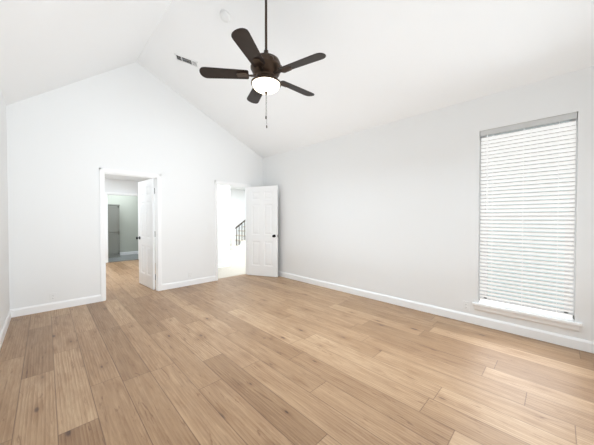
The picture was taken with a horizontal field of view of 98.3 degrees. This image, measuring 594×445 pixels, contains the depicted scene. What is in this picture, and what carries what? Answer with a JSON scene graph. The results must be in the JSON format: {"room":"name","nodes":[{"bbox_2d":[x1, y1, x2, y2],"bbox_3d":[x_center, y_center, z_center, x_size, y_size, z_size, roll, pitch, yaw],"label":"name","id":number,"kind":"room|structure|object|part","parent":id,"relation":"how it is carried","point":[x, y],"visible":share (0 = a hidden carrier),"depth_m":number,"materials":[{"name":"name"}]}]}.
{"room":"empty bedroom","nodes":[
{"label":"empty bedroom","id":0,"kind":"room"},
{"bbox_2d":[0,89,9,332],"bbox_3d":[-1.765,-0.101,1.222,0.120,2.740,5.740,-1,1,-44],"label":"wall","id":1,"kind":"structure","parent":0,"point":[4,279],"depth_m":2.98,"materials":[{"name":"white paint"}]},
{"bbox_2d":[0,310,10,348],"bbox_3d":[-1.717,1.215,1.288,0.014,0.108,5.740,-1,1,-44],"label":"baseboard","id":2,"kind":"structure","parent":1,"relation":"attached to","point":[4,328],"depth_m":2.85,"materials":[{"name":"white paint"}]},
{"bbox_2d":[108,195,137,251],"bbox_3d":[-6.261,-0.078,8.970,2.740,2.460,0.120,-1,1,-44],"label":"wall","id":3,"kind":"structure","parent":0,"point":[128,210],"depth_m":9.12,"materials":[{"name":"grey paint"}]},
{"bbox_2d":[120,251,137,254],"bbox_3d":[-6.215,1.098,8.940,2.500,0.108,0.014,-1,1,-44],"label":"baseboard","id":4,"kind":"structure","parent":3,"relation":"attached to","point":[129,253],"depth_m":9.16,"materials":[{"name":"white paint"}]},
{"bbox_2d":[105,178,140,193],"bbox_3d":[-5.562,-0.057,7.555,2.120,2.460,0.120,-1,1,-44],"label":"wall","id":5,"kind":"structure","parent":0,"point":[120,186],"depth_m":7.73,"materials":[{"name":"white paint"}]},
{"bbox_2d":[105,192,138,262],"bbox_3d":[-5.284,0.138,7.818,0.924,2.062,0.137,-1,1,-44],"label":"door frame","id":6,"kind":"structure","parent":5,"relation":"attached to","point":[106,232],"depth_m":7.50,"materials":[{"name":"white paint"}]},
{"bbox_2d":[105,174,151,180],"bbox_3d":[-4.116,-1.314,6.061,2.120,0.100,4.250,-1,1,-44],"label":"ceiling","id":7,"kind":"structure","parent":0,"point":[120,177],"depth_m":7.32,"materials":[{"name":"white paint"}]},
{"bbox_2d":[6,62,262,308],"bbox_3d":[-2.300,-0.743,4.790,4.364,3.917,0.120,-1,1,-44],"label":"wall","id":8,"kind":"structure","parent":0,"point":[65,143],"depth_m":3.94,"materials":[{"name":"white paint"}]},
{"bbox_2d":[50,292,56,300],"bbox_3d":[-3.436,1.048,3.616,0.070,0.115,0.007,-1,1,-44],"label":"electrical outlet","id":9,"kind":"object","parent":8,"relation":"attached to","point":[53,296],"visible":1,"depth_m":3.62,"materials":[{"name":"white plastic"}]},
{"bbox_2d":[10,294,100,317],"bbox_3d":[-3.388,1.179,3.659,0.946,0.108,0.014,-1,1,-44],"label":"baseboard","id":10,"kind":"structure","parent":8,"relation":"attached to","point":[23,311],"depth_m":3.62,"materials":[{"name":"white paint"}]},
{"bbox_2d":[99,168,161,300],"bbox_3d":[-2.779,0.186,4.323,0.874,2.072,0.137,-1,1,-44],"label":"door frame","id":11,"kind":"structure","parent":8,"relation":"attached to","point":[102,226],"depth_m":4.25,"materials":[{"name":"white paint"}]},
{"bbox_2d":[136,179,155,289],"bbox_3d":[-2.855,0.207,4.865,0.751,1.998,0.173,1,1,42],"label":"door leaf","id":12,"kind":"structure","parent":8,"relation":"in","point":[146,212],"depth_m":4.81,"materials":[{"name":"white paint"}]},
{"bbox_2d":[162,276,215,289],"bbox_3d":[-2.059,1.159,4.962,1.028,0.108,0.014,-1,1,-44],"label":"baseboard","id":13,"kind":"structure","parent":8,"relation":"attached to","point":[187,282],"depth_m":4.93,"materials":[{"name":"white paint"}]},
{"bbox_2d":[215,181,250,280],"bbox_3d":[-1.421,0.166,5.654,0.874,2.072,0.137,-1,1,-44],"label":"door frame","id":14,"kind":"structure","parent":8,"relation":"attached to","point":[216,219],"depth_m":5.35,"materials":[{"name":"white paint"}]},
{"bbox_2d":[247,186,277,276],"bbox_3d":[-0.775,0.194,5.731,0.751,1.998,0.173,0,1,20],"label":"door leaf","id":15,"kind":"structure","parent":8,"relation":"in","point":[262,230],"depth_m":5.71,"materials":[{"name":"white paint"}]},
{"bbox_2d":[218,185,226,263],"bbox_3d":[-2.309,-0.181,6.498,1.050,2.740,0.120,-1,1,-44],"label":"wall","id":16,"kind":"structure","parent":0,"point":[223,224],"depth_m":6.75,"materials":[{"name":"white paint"}]},
{"bbox_2d":[218,262,230,267],"bbox_3d":[-2.216,1.135,6.516,1.180,0.108,0.014,-1,1,-44],"label":"baseboard","id":17,"kind":"structure","parent":16,"relation":"attached to","point":[221,265],"depth_m":6.80,"materials":[{"name":"white paint"}]},
{"bbox_2d":[226,186,229,262],"bbox_3d":[-3.627,-0.214,8.693,0.120,2.740,5.100,-1,1,-44],"label":"wall","id":18,"kind":"structure","parent":0,"point":[227,187],"depth_m":6.87,"materials":[{"name":"white paint"}]},
{"bbox_2d":[230,189,244,238],"bbox_3d":[-3.719,-0.266,12.088,4.500,2.740,0.120,-1,1,-44],"label":"wall","id":19,"kind":"structure","parent":0,"point":[237,207],"depth_m":12.74,"materials":[{"name":"white paint"}]},
{"bbox_2d":[230,186,244,189],"bbox_3d":[-1.970,-1.647,9.524,5.800,0.100,6.200,-1,1,-44],"label":"ceiling","id":20,"kind":"structure","parent":0,"point":[239,188],"depth_m":12.38,"materials":[{"name":"white paint"}]},
{"bbox_2d":[0,249,593,444],"bbox_3d":[-0.892,1.250,6.438,8.640,0.120,12.180,-1,1,-44],"label":"floor","id":21,"kind":"structure","parent":0,"point":[244,359],"depth_m":2.13,"materials":[{"name":"brown wood"}]},
{"bbox_2d":[108,204,119,257],"bbox_3d":[-6.224,0.277,8.608,0.424,1.760,0.452,-1,1,-44],"label":"door","id":22,"kind":"structure","parent":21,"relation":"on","point":[113,232],"depth_m":8.49,"materials":[{"name":"grey wood"}]},
{"bbox_2d":[230,220,244,249],"bbox_3d":[-2.072,-0.175,11.705,2.585,2.570,1.135,-1,1,-44],"label":"staircase","id":23,"kind":"structure","parent":21,"relation":"on","point":[237,241],"depth_m":10.70,"materials":[{"name":"white paint"}]},
{"bbox_2d":[0,0,593,157],"bbox_3d":[-0.250,-2.103,2.676,4.364,1.414,5.980,-1,1,-44],"label":"ceiling","id":24,"kind":"structure","parent":0,"point":[382,62],"depth_m":2.99,"materials":[{"name":"white paint"}]},
{"bbox_2d":[174,53,198,67],"bbox_3d":[-1.689,-2.479,3.935,0.354,0.154,0.118,0,1,-4],"label":"ceiling vent","id":25,"kind":"object","parent":24,"relation":"in","point":[183,59],"visible":1,"depth_m":3.93,"materials":[{"name":"white plastic"}]},
{"bbox_2d":[220,10,230,22],"bbox_3d":[-0.857,-2.459,3.070,0.130,0.087,0.136,-1,1,-44],"label":"smoke detector","id":26,"kind":"object","parent":24,"relation":"attached to","point":[225,16],"visible":1,"depth_m":3.04,"materials":[{"name":"white plastic"}]},
{"bbox_2d":[199,0,325,127],"bbox_3d":[-0.276,-1.718,2.641,1.229,1.504,1.262,-1,1,-44],"label":"ceiling fan","id":27,"kind":"object","parent":24,"relation":"hanging from","point":[267,68],"visible":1,"depth_m":2.52,"materials":[{"name":"brown wood"}]},
{"bbox_3d":[-0.317,-1.886,2.614,0.319,1.168,0.314,-1,1,-44],"label":"motor","id":28,"kind":"part","parent":27,"relation":"part of","materials":[{"name":"brown metal"}]},
{"bbox_3d":[-0.315,-1.375,2.623,0.288,0.086,0.288,-1,1,-44],"label":"lamp shade","id":29,"kind":"part","parent":27,"relation":"part of","materials":[{"name":"white glass"}]},
{"bbox_3d":[-0.315,-1.133,2.627,0.023,0.335,0.012,-1,1,-44],"label":"chain","id":30,"kind":"part","parent":27,"relation":"part of","materials":[{"name":"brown metal"}]},
{"bbox_2d":[263,66,593,341],"bbox_3d":[1.252,-0.145,4.177,0.160,2.740,5.740,-1,1,-44],"label":"wall","id":31,"kind":"structure","parent":0,"point":[392,209],"depth_m":3.61,"materials":[{"name":"white paint"}]},
{"bbox_2d":[278,271,593,352],"bbox_3d":[1.190,1.171,4.136,0.014,0.108,5.740,-1,1,-44],"label":"baseboard","id":32,"kind":"structure","parent":31,"relation":"attached to","point":[564,340],"depth_m":3.19,"materials":[{"name":"white paint"}]},
{"bbox_2d":[463,301,468,310],"bbox_3d":[2.109,1.040,3.201,0.007,0.115,0.070,-1,1,-44],"label":"electrical outlet","id":33,"kind":"object","parent":31,"relation":"attached to","point":[466,305],"visible":1,"depth_m":3.20,"materials":[{"name":"white plastic"}]},
{"bbox_2d":[474,305,578,331],"bbox_3d":[2.470,1.039,2.826,0.016,0.058,0.860,-1,1,-44],"label":"trim","id":34,"kind":"structure","parent":31,"relation":"attached to","point":[539,320],"depth_m":2.77,"materials":[{"name":"white paint"}]},
{"bbox_2d":[472,302,581,326],"bbox_3d":[2.494,0.995,2.850,0.117,0.030,0.900,-1,1,-44],"label":"window sill","id":35,"kind":"structure","parent":31,"relation":"attached to","point":[551,318],"depth_m":2.77,"materials":[{"name":"white paint"}]},
{"bbox_2d":[479,114,577,318],"bbox_3d":[2.558,-0.059,2.896,0.060,2.075,0.800,-1,1,-44],"label":"window","id":36,"kind":"structure","parent":31,"relation":"in","point":[574,249],"depth_m":2.73,"materials":[{"name":"white plastic"}]},
{"bbox_2d":[479,112,576,319],"bbox_3d":[2.496,-0.059,2.836,0.076,2.070,0.788,-1,1,-44],"label":"window blinds","id":37,"kind":"object","parent":36,"relation":"attached to","point":[553,133],"visible":0.9,"depth_m":2.80,"materials":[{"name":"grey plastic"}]},
{"label":"outside","id":38,"kind":"structure","parent":0,"visible":0},
{"bbox_2d":[486,121,569,308],"bbox_3d":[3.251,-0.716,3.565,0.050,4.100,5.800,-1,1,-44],"label":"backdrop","id":39,"kind":"structure","parent":38,"point":[526,246],"depth_m":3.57,"materials":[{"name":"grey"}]}
]}

